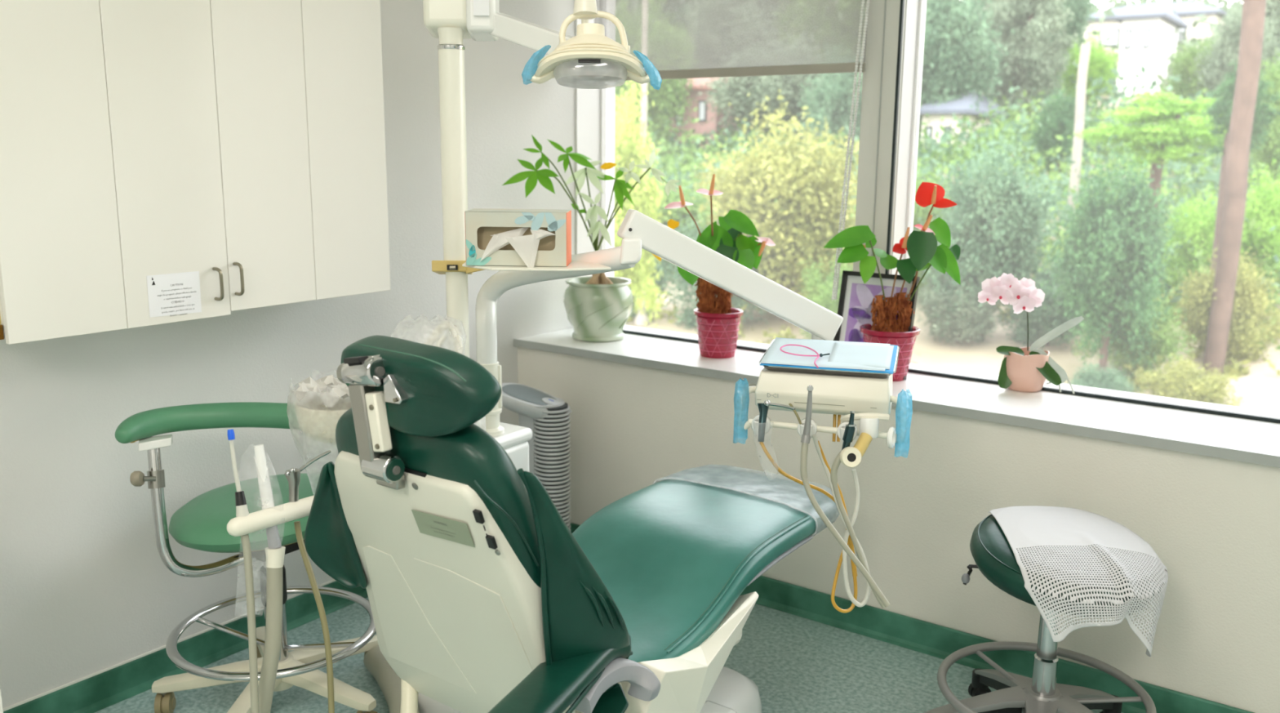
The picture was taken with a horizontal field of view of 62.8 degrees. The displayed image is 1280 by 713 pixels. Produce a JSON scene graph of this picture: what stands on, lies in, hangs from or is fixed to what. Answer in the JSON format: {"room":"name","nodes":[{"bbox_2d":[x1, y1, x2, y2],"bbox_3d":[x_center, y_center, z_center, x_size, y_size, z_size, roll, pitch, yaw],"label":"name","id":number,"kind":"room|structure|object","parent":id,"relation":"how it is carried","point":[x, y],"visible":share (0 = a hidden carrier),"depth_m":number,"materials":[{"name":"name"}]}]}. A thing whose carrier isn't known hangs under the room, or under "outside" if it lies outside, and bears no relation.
{"room":"dental clinic","nodes":[
{"label":"dental clinic","id":0,"kind":"room"},
{"bbox_2d":[0,0,614,708],"bbox_3d":[-2.022,-0.230,2.456,0.200,2.750,6.187,9,14,35],"label":"wall","id":1,"kind":"structure","parent":0,"point":[86,588],"depth_m":3.32,"materials":[{"name":"paint"}]},
{"bbox_2d":[0,0,231,344],"bbox_3d":[-1.442,-0.716,2.690,0.348,1.278,0.604,9,14,35],"label":"upper cabinet","id":2,"kind":"object","parent":1,"relation":"attached to","point":[111,180],"visible":1,"depth_m":2.64,"materials":[{"name":"laminate"}]},
{"bbox_2d":[146,271,201,317],"bbox_3d":[-1.255,-0.167,2.831,0.001,0.115,0.150,9,14,35],"label":"notice","id":3,"kind":"object","parent":2,"relation":"attached to","point":[177,293],"visible":1,"depth_m":2.83,"materials":[{"name":"white paper"}]},
{"bbox_2d":[160,283,195,315],"bbox_3d":[-1.251,-0.154,2.838,0.001,0.087,0.112,9,14,35],"label":"print","id":4,"kind":"object","parent":3,"relation":"attached to","point":[176,283],"depth_m":2.84},
{"bbox_2d":[3,578,368,712],"bbox_3d":[-2.113,1.126,2.421,0.026,0.103,5.410,9,14,35],"label":"baseboard","id":5,"kind":"structure","parent":1,"relation":"attached to","point":[95,693],"depth_m":3.26,"materials":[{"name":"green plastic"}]},
{"bbox_2d":[209,0,391,311],"bbox_3d":[-1.091,-0.811,3.161,0.348,1.268,0.582,9,14,35],"label":"upper cabinet","id":6,"kind":"object","parent":1,"relation":"attached to","point":[300,91],"visible":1,"depth_m":3.10,"materials":[{"name":"laminate"}]},
{"bbox_2d":[575,17,600,276],"bbox_3d":[-0.220,-1.079,4.621,0.008,1.898,0.190,9,14,35],"label":"trim","id":7,"kind":"structure","parent":1,"relation":"attached to","point":[588,101],"depth_m":4.64,"materials":[{"name":"white paint"}]},
{"bbox_2d":[563,275,633,342],"bbox_3d":[-0.177,-0.200,4.440,0.298,0.247,0.295,9,14,35],"label":"plant pot","id":8,"kind":"object","parent":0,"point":[598,308],"depth_m":4.34,"materials":[{"name":"green ceramic"}]},
{"bbox_2d":[94,597,1122,712],"bbox_3d":[-0.227,1.443,1.446,4.677,0.100,6.387,9,14,35],"label":"floor","id":9,"kind":"structure","parent":0,"point":[796,664],"depth_m":3.35,"materials":[{"name":"plastic"}]},
{"bbox_2d":[0,688,3,712],"bbox_3d":[-1.850,0.805,2.221,0.570,0.815,0.716,9,14,35],"label":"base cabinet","id":10,"kind":"object","parent":9,"relation":"on","point":[1,702],"visible":1,"depth_m":2.35,"materials":[{"name":"laminate"}]},
{"bbox_2d":[115,401,377,712],"bbox_3d":[-1.068,0.587,3.059,0.705,0.930,0.683,9,14,35],"label":"stool","id":11,"kind":"object","parent":9,"relation":"on","point":[201,523],"visible":0.67,"depth_m":2.97,"materials":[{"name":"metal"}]},
{"bbox_2d":[363,644,419,712],"bbox_3d":[-0.659,0.883,2.888,0.124,0.407,0.934,-4,12,-20],"label":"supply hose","id":12,"kind":"object","parent":9,"relation":"on","point":[400,696],"visible":0.79,"depth_m":3.10,"materials":[{"name":"beige plastic"}]},
{"bbox_2d":[502,382,572,530],"bbox_3d":[-0.405,0.483,4.112,0.334,0.736,0.238,9,14,35],"label":"air purifier","id":13,"kind":"object","parent":9,"relation":"on","point":[548,415],"visible":0.62,"depth_m":4.00,"materials":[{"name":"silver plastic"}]},
{"bbox_2d":[304,334,839,712],"bbox_3d":[-0.042,0.497,2.667,0.779,1.281,1.668,9,14,35],"label":"dental chair","id":14,"kind":"object","parent":9,"relation":"on","point":[482,597],"visible":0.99,"depth_m":2.17,"materials":[{"name":"leather"}]},
{"bbox_2d":[431,520,455,536],"bbox_3d":[-0.381,0.331,2.019,0.070,0.031,0.011,9,14,35],"label":"label","id":15,"kind":"object","parent":14,"relation":"attached to","point":[438,528],"depth_m":2.02,"materials":[{"name":"green plastic"}]},
{"bbox_2d":[472,508,484,524],"bbox_3d":[-0.296,0.294,1.926,0.017,0.026,0.016,9,14,35],"label":"rocker switch","id":16,"kind":"object","parent":14,"relation":"attached to","point":[478,514],"depth_m":1.92,"materials":[{"name":"black plastic"}]},
{"bbox_2d":[485,534,497,549],"bbox_3d":[-0.275,0.344,1.945,0.017,0.026,0.016,9,14,35],"label":"rocker switch","id":17,"kind":"object","parent":14,"relation":"attached to","point":[491,540],"depth_m":1.94,"materials":[{"name":"black plastic"}]},
{"bbox_2d":[572,471,822,662],"bbox_3d":[0.067,0.578,2.859,0.555,0.249,1.240,9,14,35],"label":"seat cushion","id":18,"kind":"object","parent":14,"relation":"on","point":[676,554],"depth_m":2.79,"materials":[{"name":"green leather"}]},
{"bbox_2d":[417,208,912,712],"bbox_3d":[0.057,0.348,2.865,1.376,1.497,0.549,6,13,25],"label":"dental delivery unit","id":19,"kind":"object","parent":9,"relation":"on","point":[871,398],"visible":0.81,"depth_m":2.63,"materials":[{"name":"white plastic"}]},
{"bbox_2d":[226,495,314,536],"bbox_3d":[-0.700,0.324,2.626,0.118,0.102,0.857,4,12,18],"label":"holder","id":20,"kind":"object","parent":19,"relation":"attached to","point":[264,518],"visible":0.43,"depth_m":2.30,"materials":[{"name":"beige plastic"}]},
{"bbox_2d":[226,428,259,712],"bbox_3d":[-0.848,0.489,2.268,0.033,0.656,0.147,-5,12,-25],"label":"saliva ejector","id":21,"kind":"object","parent":20,"relation":"in","point":[242,509],"visible":0.99,"depth_m":2.26,"materials":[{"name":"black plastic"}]},
{"bbox_2d":[235,504,248,516],"bbox_3d":[-0.860,0.337,2.268,0.032,0.038,0.029,9,14,35],"label":"holder","id":22,"kind":"object","parent":21,"relation":"on","point":[242,510],"depth_m":2.26,"materials":[{"name":"white plastic"}]},
{"bbox_2d":[253,444,285,712],"bbox_3d":[-0.852,0.519,2.333,0.128,0.642,0.133,9,14,35],"label":"hose","id":23,"kind":"object","parent":20,"relation":"attached to","point":[275,552],"visible":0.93,"depth_m":2.32,"materials":[{"name":"white plastic"}]},
{"bbox_2d":[284,449,334,712],"bbox_3d":[-0.747,0.536,2.380,0.098,0.607,0.214,-2,11,-11],"label":"syringe","id":24,"kind":"object","parent":20,"relation":"in","point":[292,475],"visible":0.98,"depth_m":2.36,"materials":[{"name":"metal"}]},
{"bbox_2d":[397,316,484,426],"bbox_3d":[-0.539,0.072,2.723,0.287,0.358,0.236,9,14,35],"label":"plastic bag","id":25,"kind":"object","parent":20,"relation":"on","point":[420,324],"visible":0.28,"depth_m":2.77,"materials":[{"name":"plastic"}]},
{"bbox_2d":[294,400,351,446],"bbox_3d":[-0.734,0.242,2.922,0.229,0.291,0.465,9,14,35],"label":"cuspidor","id":26,"kind":"object","parent":19,"relation":"attached to","point":[315,420],"visible":0.34,"depth_m":2.71,"materials":[{"name":"white ceramic"}]},
{"bbox_2d":[290,374,351,493],"bbox_3d":[-0.802,0.214,2.820,0.277,0.338,0.266,9,14,35],"label":"plastic cover","id":27,"kind":"object","parent":26,"relation":"on","point":[329,389],"visible":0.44,"depth_m":2.74,"materials":[{"name":"plastic"}]},
{"bbox_2d":[424,320,462,354],"bbox_3d":[-0.559,0.025,2.767,0.210,0.243,0.100,2,11,9],"label":"spout","id":28,"kind":"object","parent":26,"relation":"attached to","point":[445,325],"visible":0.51,"depth_m":2.73,"materials":[{"name":"beige plastic"}]},
{"bbox_2d":[422,0,662,357],"bbox_3d":[-0.287,-0.399,2.640,0.756,1.370,0.327,9,14,35],"label":"light","id":29,"kind":"object","parent":19,"relation":"on","point":[590,59],"visible":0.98,"depth_m":2.69,"materials":[{"name":"beige plastic"}]},
{"bbox_2d":[464,208,571,273],"bbox_3d":[-0.300,-0.286,2.597,0.248,0.149,0.138,1,11,2],"label":"tissue box","id":30,"kind":"object","parent":29,"relation":"on","point":[529,237],"visible":1,"depth_m":2.55,"materials":[{"name":"cardboard"}]},
{"bbox_2d":[757,400,857,613],"bbox_3d":[0.385,0.348,2.432,0.254,0.505,0.091,0,11,-2],"label":"syringe","id":31,"kind":"object","parent":19,"relation":"attached to","point":[763,407],"visible":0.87,"depth_m":2.44,"materials":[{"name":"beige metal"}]},
{"bbox_2d":[759,338,899,377],"bbox_3d":[0.470,0.002,2.580,0.321,0.033,0.275,4,12,15],"label":"tray","id":32,"kind":"object","parent":19,"relation":"on","point":[784,368],"visible":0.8,"depth_m":2.46,"materials":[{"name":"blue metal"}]},
{"bbox_2d":[760,337,897,373],"bbox_3d":[0.469,-0.005,2.577,0.310,0.024,0.265,4,12,15],"label":"paper","id":33,"kind":"object","parent":32,"relation":"on","point":[868,357],"visible":0.99,"depth_m":2.55,"materials":[{"name":"white paper"}]},
{"bbox_2d":[780,343,830,368],"bbox_3d":[0.412,-0.004,2.538,0.092,0.017,0.210,-4,12,-22],"label":"loop","id":34,"kind":"object","parent":33,"relation":"on","point":[818,355],"visible":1,"depth_m":2.54,"materials":[{"name":"pink plastic"}]},
{"bbox_2d":[817,440,857,576],"bbox_3d":[0.464,0.355,2.469,0.117,0.318,0.032,6,12,23],"label":"hose","id":35,"kind":"object","parent":19,"relation":"hanging from","point":[850,541],"visible":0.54,"depth_m":2.46,"materials":[{"name":"grey rubber"}]},
{"bbox_2d":[812,434,871,607],"bbox_3d":[0.468,0.380,2.439,0.161,0.389,0.058,9,14,35],"label":"hose","id":36,"kind":"object","parent":19,"relation":"hanging from","point":[851,597],"visible":0.81,"depth_m":2.43,"materials":[{"name":"beige rubber"}]},
{"bbox_2d":[800,385,889,607],"bbox_3d":[0.459,0.315,2.343,0.219,0.494,0.044,6,12,25],"label":"handpiece","id":37,"kind":"object","parent":19,"relation":"attached to","point":[806,437],"visible":1,"depth_m":2.36,"materials":[{"name":"metal"}]},
{"bbox_2d":[840,432,872,467],"bbox_3d":[0.487,0.211,2.373,0.049,0.072,0.090,9,14,35],"label":"socket","id":38,"kind":"object","parent":19,"relation":"attached to","point":[851,456],"depth_m":2.35,"materials":[{"name":"beige plastic"}]},
{"bbox_2d":[830,410,885,608],"bbox_3d":[0.500,0.349,2.384,0.141,0.460,0.029,5,12,23],"label":"handpiece","id":39,"kind":"object","parent":19,"relation":"attached to","point":[849,432],"visible":0.82,"depth_m":2.39,"materials":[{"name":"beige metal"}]},
{"bbox_2d":[924,513,1163,712],"bbox_3d":[1.114,0.794,2.830,0.637,0.656,0.646,9,14,35],"label":"stool","id":40,"kind":"object","parent":9,"relation":"on","point":[992,553],"visible":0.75,"depth_m":2.85,"materials":[{"name":"metal"}]},
{"bbox_2d":[987,505,1168,656],"bbox_3d":[1.172,0.596,2.779,0.417,0.270,0.431,1,11,0],"label":"cloth","id":41,"kind":"object","parent":40,"relation":"on","point":[1055,529],"visible":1,"depth_m":2.66,"materials":[{"name":"white fabric"}]},
{"bbox_2d":[693,306,743,358],"bbox_3d":[0.305,-0.093,4.100,0.193,0.179,0.193,9,14,35],"label":"pot","id":42,"kind":"object","parent":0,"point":[717,327],"depth_m":4.04,"materials":[{"name":"red ceramic"}]},
{"bbox_2d":[859,323,919,381],"bbox_3d":[0.882,-0.014,3.726,0.208,0.182,0.208,9,14,35],"label":"pot","id":43,"kind":"object","parent":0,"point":[898,335],"depth_m":3.66,"materials":[{"name":"red ceramic"}]},
{"bbox_2d":[513,0,1279,712],"bbox_3d":[1.405,-0.373,3.346,4.277,2.750,0.693,9,14,35],"label":"wall","id":44,"kind":"structure","parent":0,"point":[1213,522],"depth_m":3.42,"materials":[{"name":"paint"}]},
{"bbox_2d":[502,134,679,342],"bbox_3d":[-0.215,-0.487,4.348,0.796,0.844,0.298,-8,14,-36],"label":"plant","id":45,"kind":"object","parent":44,"relation":"on","point":[598,306],"visible":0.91,"depth_m":4.33,"materials":[{"name":"green plant"}]},
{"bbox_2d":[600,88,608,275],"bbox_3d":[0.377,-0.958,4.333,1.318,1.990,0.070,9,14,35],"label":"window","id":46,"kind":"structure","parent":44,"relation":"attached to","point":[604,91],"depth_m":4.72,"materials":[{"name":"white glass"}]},
{"bbox_2d":[653,173,775,358],"bbox_3d":[0.276,-0.349,4.052,0.473,0.700,0.203,4,12,15],"label":"anthurium","id":47,"kind":"object","parent":44,"relation":"on","point":[717,322],"visible":0.82,"depth_m":4.02,"materials":[{"name":"plant"}]},
{"bbox_2d":[594,0,869,300],"bbox_3d":[0.303,-1.047,4.075,1.262,1.564,0.099,9,14,35],"label":"roller blind","id":48,"kind":"object","parent":44,"relation":"attached to","point":[682,38],"visible":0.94,"depth_m":3.97,"materials":[{"name":"grey fabric"}]},
{"bbox_2d":[834,270,919,379],"bbox_3d":[0.843,-0.117,3.778,0.285,0.363,0.090,9,14,35],"label":"picture frame","id":49,"kind":"object","parent":44,"relation":"on","point":[856,296],"visible":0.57,"depth_m":3.81,"materials":[{"name":"black plastic"}]},
{"bbox_2d":[844,283,906,342],"bbox_3d":[0.843,-0.117,3.778,0.210,0.276,0.055,9,14,35],"label":"print","id":50,"kind":"object","parent":49,"relation":"attached to","point":[859,297],"depth_m":3.81,"materials":[{"name":"purple paper"}]},
{"bbox_2d":[823,182,960,381],"bbox_3d":[0.878,-0.263,3.677,0.472,0.689,0.208,3,11,10],"label":"anthurium","id":51,"kind":"object","parent":44,"relation":"on","point":[922,247],"visible":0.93,"depth_m":3.63,"materials":[{"name":"plant"}]},
{"bbox_2d":[569,522,1253,712],"bbox_3d":[1.193,0.976,3.337,4.277,0.103,0.026,9,14,35],"label":"baseboard","id":52,"kind":"structure","parent":44,"relation":"attached to","point":[924,637],"depth_m":3.49,"materials":[{"name":"green plastic"}]},
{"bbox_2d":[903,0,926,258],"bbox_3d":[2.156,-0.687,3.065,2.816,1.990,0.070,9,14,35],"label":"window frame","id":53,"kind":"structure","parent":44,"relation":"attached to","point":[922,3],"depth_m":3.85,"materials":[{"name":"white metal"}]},
{"bbox_2d":[977,272,1084,393],"bbox_3d":[1.320,-0.081,3.529,0.381,0.399,0.181,2,11,6],"label":"orchid","id":54,"kind":"object","parent":44,"relation":"on","point":[1024,369],"visible":1,"depth_m":3.50,"materials":[{"name":"plant"}]},
{"label":"outside","id":55,"kind":"structure","parent":0,"visible":0},
{"bbox_2d":[616,83,1279,412],"bbox_3d":[19.543,-12.579,55.093,115.000,12.380,105.700,9,14,35],"label":"ground","id":56,"kind":"structure","parent":55,"point":[1260,388],"depth_m":20.45,"materials":[{"name":"white concrete"}]},
{"bbox_2d":[635,82,648,325],"bbox_3d":[0.080,-4.540,23.011,0.320,7.803,0.320,9,14,35],"label":"lamp post","id":57,"kind":"object","parent":56,"relation":"on","point":[639,318],"visible":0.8,"depth_m":22.89,"materials":[{"name":"white metal"}]},
{"bbox_2d":[613,80,671,328],"bbox_3d":[-0.322,-2.092,18.756,1.826,5.772,1.913,-1,11,-6],"label":"bush","id":58,"kind":"object","parent":56,"relation":"on","point":[642,194],"visible":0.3,"depth_m":18.36,"materials":[{"name":"yellow plant"}]},
{"bbox_2d":[626,253,681,323],"bbox_3d":[-0.386,-2.066,24.419,2.708,3.329,2.319,-1,11,-7],"label":"shrub","id":59,"kind":"object","parent":56,"relation":"on","point":[660,282],"visible":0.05,"depth_m":24.06,"materials":[{"name":"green plant"}]},
{"bbox_2d":[614,78,697,144],"bbox_3d":[0.292,-12.030,45.396,4.540,8.063,4.622,-4,12,-23],"label":"tree","id":60,"kind":"object","parent":56,"relation":"on","point":[666,96],"visible":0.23,"depth_m":44.96,"materials":[{"name":"green plant"}]},
{"bbox_2d":[614,167,718,279],"bbox_3d":[0.543,-3.507,28.442,4.505,3.639,3.857,-2,12,-14],"label":"shrub","id":61,"kind":"object","parent":56,"relation":"on","point":[673,197],"visible":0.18,"depth_m":27.62,"materials":[{"name":"green plant"}]},
{"bbox_2d":[669,76,762,154],"bbox_3d":[3.807,-10.674,48.679,3.165,5.026,5.700,9,14,35],"label":"house","id":62,"kind":"structure","parent":56,"relation":"on","point":[700,113],"depth_m":46.39,"materials":[{"name":"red tile"}]},
{"bbox_2d":[659,201,784,330],"bbox_3d":[1.828,-1.739,22.904,2.727,3.271,2.776,-2,12,-13],"label":"shrub","id":63,"kind":"object","parent":56,"relation":"on","point":[689,314],"visible":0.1,"depth_m":22.80,"materials":[{"name":"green plant"}]},
{"bbox_2d":[696,72,839,145],"bbox_3d":[5.846,-11.100,44.171,7.027,6.172,6.016,-8,14,-37],"label":"pine tree","id":64,"kind":"object","parent":56,"relation":"on","point":[769,86],"visible":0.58,"depth_m":43.18,"materials":[{"name":"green plant"}]},
{"bbox_2d":[689,88,859,328],"bbox_3d":[3.229,-2.804,22.864,4.544,5.881,4.462,4,12,19],"label":"round shrub","id":65,"kind":"object","parent":56,"relation":"on","point":[815,198],"visible":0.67,"depth_m":21.89,"materials":[{"name":"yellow plant"}]},
{"bbox_2d":[795,248,853,340],"bbox_3d":[3.900,-0.835,20.583,1.824,2.611,1.857,3,12,12],"label":"shrub","id":66,"kind":"object","parent":56,"relation":"on","point":[824,297],"visible":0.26,"depth_m":20.30,"materials":[{"name":"green plant"}]},
{"bbox_2d":[794,71,862,161],"bbox_3d":[7.489,-8.978,37.978,4.257,5.564,3.645,-3,12,-18],"label":"pine tree","id":67,"kind":"object","parent":56,"relation":"on","point":[834,104],"visible":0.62,"depth_m":37.21,"materials":[{"name":"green plant"}]},
{"bbox_2d":[614,0,1243,100],"bbox_3d":[17.808,-22.326,72.046,109.177,11.027,36.896,9,14,35],"label":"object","id":68,"kind":"object","parent":56,"relation":"on","point":[1108,12],"visible":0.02,"depth_m":54.25,"materials":[{"name":"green plant"}]},
{"bbox_2d":[912,157,959,298],"bbox_3d":[6.520,-2.697,23.981,2.374,3.716,2.033,10,15,39],"label":"shrub","id":69,"kind":"object","parent":56,"relation":"on","point":[919,211],"visible":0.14,"depth_m":23.48,"materials":[{"name":"green plant"}]},
{"bbox_2d":[614,79,1279,350],"bbox_3d":[5.990,-7.709,37.868,68.268,7.792,28.143,9,14,35],"label":"trees","id":70,"kind":"object","parent":56,"relation":"on","point":[683,168],"visible":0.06,"depth_m":35.19,"materials":[{"name":"green plant"}]},
{"bbox_2d":[614,53,1279,323],"bbox_3d":[7.392,-8.943,41.608,70.487,8.451,34.291,9,14,35],"label":"trees","id":71,"kind":"object","parent":56,"relation":"on","point":[945,135],"visible":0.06,"depth_m":35.98,"materials":[{"name":"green plant"}]},
{"bbox_2d":[626,276,1279,404],"bbox_3d":[5.375,-0.869,22.111,33.993,1.929,7.532,9,14,35],"label":"dry grass","id":72,"kind":"structure","parent":56,"relation":"on","point":[1233,369],"depth_m":19.30,"materials":[{"name":"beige plant"}]},
{"bbox_2d":[920,89,1008,151],"bbox_3d":[12.968,-8.809,42.237,2.175,3.703,5.700,9,14,35],"label":"house","id":73,"kind":"structure","parent":56,"relation":"on","point":[962,107],"depth_m":40.30,"materials":[{"name":"silver metal"}]},
{"bbox_2d":[918,0,1014,137],"bbox_3d":[11.772,-11.848,41.777,5.735,9.576,4.910,-3,12,-18],"label":"tree","id":74,"kind":"object","parent":56,"relation":"on","point":[948,39],"visible":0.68,"depth_m":40.65,"materials":[{"name":"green plant"}]},
{"bbox_2d":[915,265,1020,346],"bbox_3d":[6.466,-0.899,21.173,2.076,1.999,2.038,-5,13,-28],"label":"shrub","id":75,"kind":"object","parent":56,"relation":"on","point":[926,300],"visible":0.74,"depth_m":20.77,"materials":[{"name":"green plant"}]},
{"bbox_2d":[914,122,1066,342],"bbox_3d":[6.921,-2.297,20.908,2.899,4.632,2.848,9,14,35],"label":"bush","id":76,"kind":"object","parent":56,"relation":"on","point":[997,203],"visible":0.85,"depth_m":20.34,"materials":[{"name":"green plant"}]},
{"bbox_2d":[960,0,1055,99],"bbox_3d":[16.567,-15.062,47.926,5.330,8.381,4.563,-2,12,-14],"label":"tree","id":77,"kind":"object","parent":56,"relation":"on","point":[986,1],"visible":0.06,"depth_m":47.19,"materials":[{"name":"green plant"}]},
{"bbox_2d":[971,0,1079,124],"bbox_3d":[15.837,-12.815,43.685,4.764,7.511,4.446,5,12,23],"label":"tree","id":78,"kind":"object","parent":56,"relation":"on","point":[1038,56],"visible":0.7,"depth_m":42.92,"materials":[{"name":"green plant"}]},
{"bbox_2d":[997,248,1090,349],"bbox_3d":[8.057,-0.949,20.624,2.157,2.352,2.196,6,12,24],"label":"shrub","id":79,"kind":"object","parent":56,"relation":"on","point":[1049,317],"visible":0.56,"depth_m":20.29,"materials":[{"name":"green plant"}]},
{"bbox_2d":[1025,75,1097,175],"bbox_3d":[13.551,-7.123,33.841,2.143,3.732,2.477,9,14,35],"label":"tree","id":80,"kind":"object","parent":56,"relation":"on","point":[1061,118],"visible":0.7,"depth_m":33.52,"materials":[{"name":"green plant"}]},
{"bbox_2d":[1025,0,1098,93],"bbox_3d":[19.843,-15.583,50.356,4.057,7.409,3.984,7,13,31],"label":"tree","id":81,"kind":"object","parent":56,"relation":"on","point":[1076,6],"visible":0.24,"depth_m":49.30,"materials":[{"name":"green plant"}]},
{"bbox_2d":[1065,44,1090,229],"bbox_3d":[11.683,-5.674,28.041,0.274,5.126,0.240,9,14,35],"label":"trunk","id":82,"kind":"object","parent":56,"relation":"on","point":[1085,48],"visible":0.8,"depth_m":27.82,"materials":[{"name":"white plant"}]},
{"bbox_2d":[1056,28,1121,109],"bbox_3d":[18.889,-11.755,44.220,2.509,3.948,2.555,4,12,15],"label":"tree","id":83,"kind":"object","parent":56,"relation":"on","point":[1099,64],"visible":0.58,"depth_m":43.73,"materials":[{"name":"green plant"}]},
{"bbox_2d":[1066,353,1146,393],"bbox_3d":[7.395,0.577,16.943,1.414,1.249,1.211,-7,14,-34],"label":"shrub","id":84,"kind":"object","parent":56,"relation":"on","point":[1113,380],"visible":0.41,"depth_m":16.76,"materials":[{"name":"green plant"}]},
{"bbox_2d":[1040,119,1188,380],"bbox_3d":[7.927,-1.520,17.660,2.180,4.814,2.546,5,12,19],"label":"bush","id":85,"kind":"object","parent":56,"relation":"on","point":[1107,291],"visible":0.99,"depth_m":17.32,"materials":[{"name":"green plant"}]},
{"bbox_2d":[1068,296,1197,379],"bbox_3d":[8.788,-0.403,18.623,2.022,2.134,1.731,7,13,30],"label":"shrub","id":86,"kind":"object","parent":56,"relation":"on","point":[1167,346],"visible":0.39,"depth_m":18.20,"materials":[{"name":"green plant"}]},
{"bbox_2d":[1067,86,1227,279],"bbox_3d":[11.600,-3.655,23.425,3.649,4.614,3.406,3,12,12],"label":"spreading tree","id":87,"kind":"object","parent":56,"relation":"on","point":[1171,112],"visible":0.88,"depth_m":22.87,"materials":[{"name":"green plant"}]},
{"bbox_2d":[1112,2,1187,102],"bbox_3d":[25.246,-14.532,52.185,2.333,5.833,5.700,9,14,35],"label":"house","id":88,"kind":"structure","parent":56,"relation":"on","point":[1148,29],"depth_m":50.21,"materials":[{"name":"white paint"}]},
{"bbox_2d":[1080,1,1227,66],"bbox_3d":[28.048,-16.583,57.272,7.104,5.136,5.700,9,14,35],"label":"house","id":89,"kind":"structure","parent":56,"relation":"on","point":[1186,11],"depth_m":54.97,"materials":[{"name":"white"}]},
{"bbox_2d":[1135,352,1246,407],"bbox_3d":[8.602,0.628,16.406,1.625,1.382,1.596,5,12,21],"label":"shrub","id":90,"kind":"object","parent":56,"relation":"on","point":[1206,388],"visible":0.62,"depth_m":16.19,"materials":[{"name":"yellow plant"}]},
{"bbox_2d":[1157,24,1226,112],"bbox_3d":[21.565,-10.418,39.959,3.261,4.290,3.202,-7,13,-32],"label":"tree","id":91,"kind":"object","parent":56,"relation":"on","point":[1187,61],"visible":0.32,"depth_m":39.76,"materials":[{"name":"green plant"}]},
{"bbox_2d":[1149,182,1249,308],"bbox_3d":[11.837,-2.128,22.326,2.026,3.115,2.063,-8,14,-36],"label":"shrub","id":92,"kind":"object","parent":56,"relation":"on","point":[1193,226],"visible":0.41,"depth_m":21.99,"materials":[{"name":"green plant"}]},
{"bbox_2d":[1186,0,1215,5],"bbox_3d":[29.996,-17.690,57.384,3.654,4.395,4.268,-6,13,-31],"label":"tree","id":93,"kind":"object","parent":56,"relation":"on","point":[1209,1],"visible":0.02,"depth_m":56.45,"materials":[{"name":"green plant"}]},
{"bbox_2d":[1168,241,1279,365],"bbox_3d":[10.534,-0.744,18.799,1.904,2.677,1.938,-7,14,-34],"label":"shrub","id":94,"kind":"object","parent":56,"relation":"on","point":[1247,300],"visible":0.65,"depth_m":18.51,"materials":[{"name":"green plant"}]},
{"bbox_2d":[1203,0,1266,375],"bbox_3d":[10.078,-2.976,17.780,0.412,7.072,0.340,9,14,35],"label":"bare trunk","id":95,"kind":"object","parent":56,"relation":"on","point":[1253,15],"visible":0.94,"depth_m":17.66,"materials":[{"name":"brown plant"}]},
{"bbox_2d":[1189,0,1279,101],"bbox_3d":[21.381,-10.408,37.446,2.930,6.080,3.422,-1,11,-10],"label":"tree","id":96,"kind":"object","parent":56,"relation":"on","point":[1224,53],"visible":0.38,"depth_m":37.03,"materials":[{"name":"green plant"}]},
{"bbox_2d":[1197,59,1279,351],"bbox_3d":[10.823,-2.610,19.225,1.338,5.669,1.430,9,14,35],"label":"tree","id":97,"kind":"object","parent":56,"relation":"on","point":[1225,105],"visible":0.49,"depth_m":18.79,"materials":[{"name":"green plant"}]},
{"bbox_2d":[1218,0,1279,72],"bbox_3d":[25.362,-12.869,41.740,3.693,6.811,3.760,-5,13,-27],"label":"tree","id":98,"kind":"object","parent":56,"relation":"on","point":[1274,8],"visible":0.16,"depth_m":41.03,"materials":[{"name":"plant"}]},
{"bbox_2d":[1238,150,1279,293],"bbox_3d":[13.274,-2.528,22.182,1.811,3.661,2.115,-3,12,-19],"label":"shrub","id":99,"kind":"object","parent":56,"relation":"on","point":[1265,211],"visible":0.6,"depth_m":21.82,"materials":[{"name":"green plant"}]},
{"bbox_2d":[1248,38,1279,192],"bbox_3d":[17.540,-6.263,28.624,2.033,5.350,1.997,-6,13,-29],"label":"tree","id":100,"kind":"object","parent":56,"relation":"on","point":[1270,148],"visible":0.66,"depth_m":28.44,"materials":[{"name":"green plant"}]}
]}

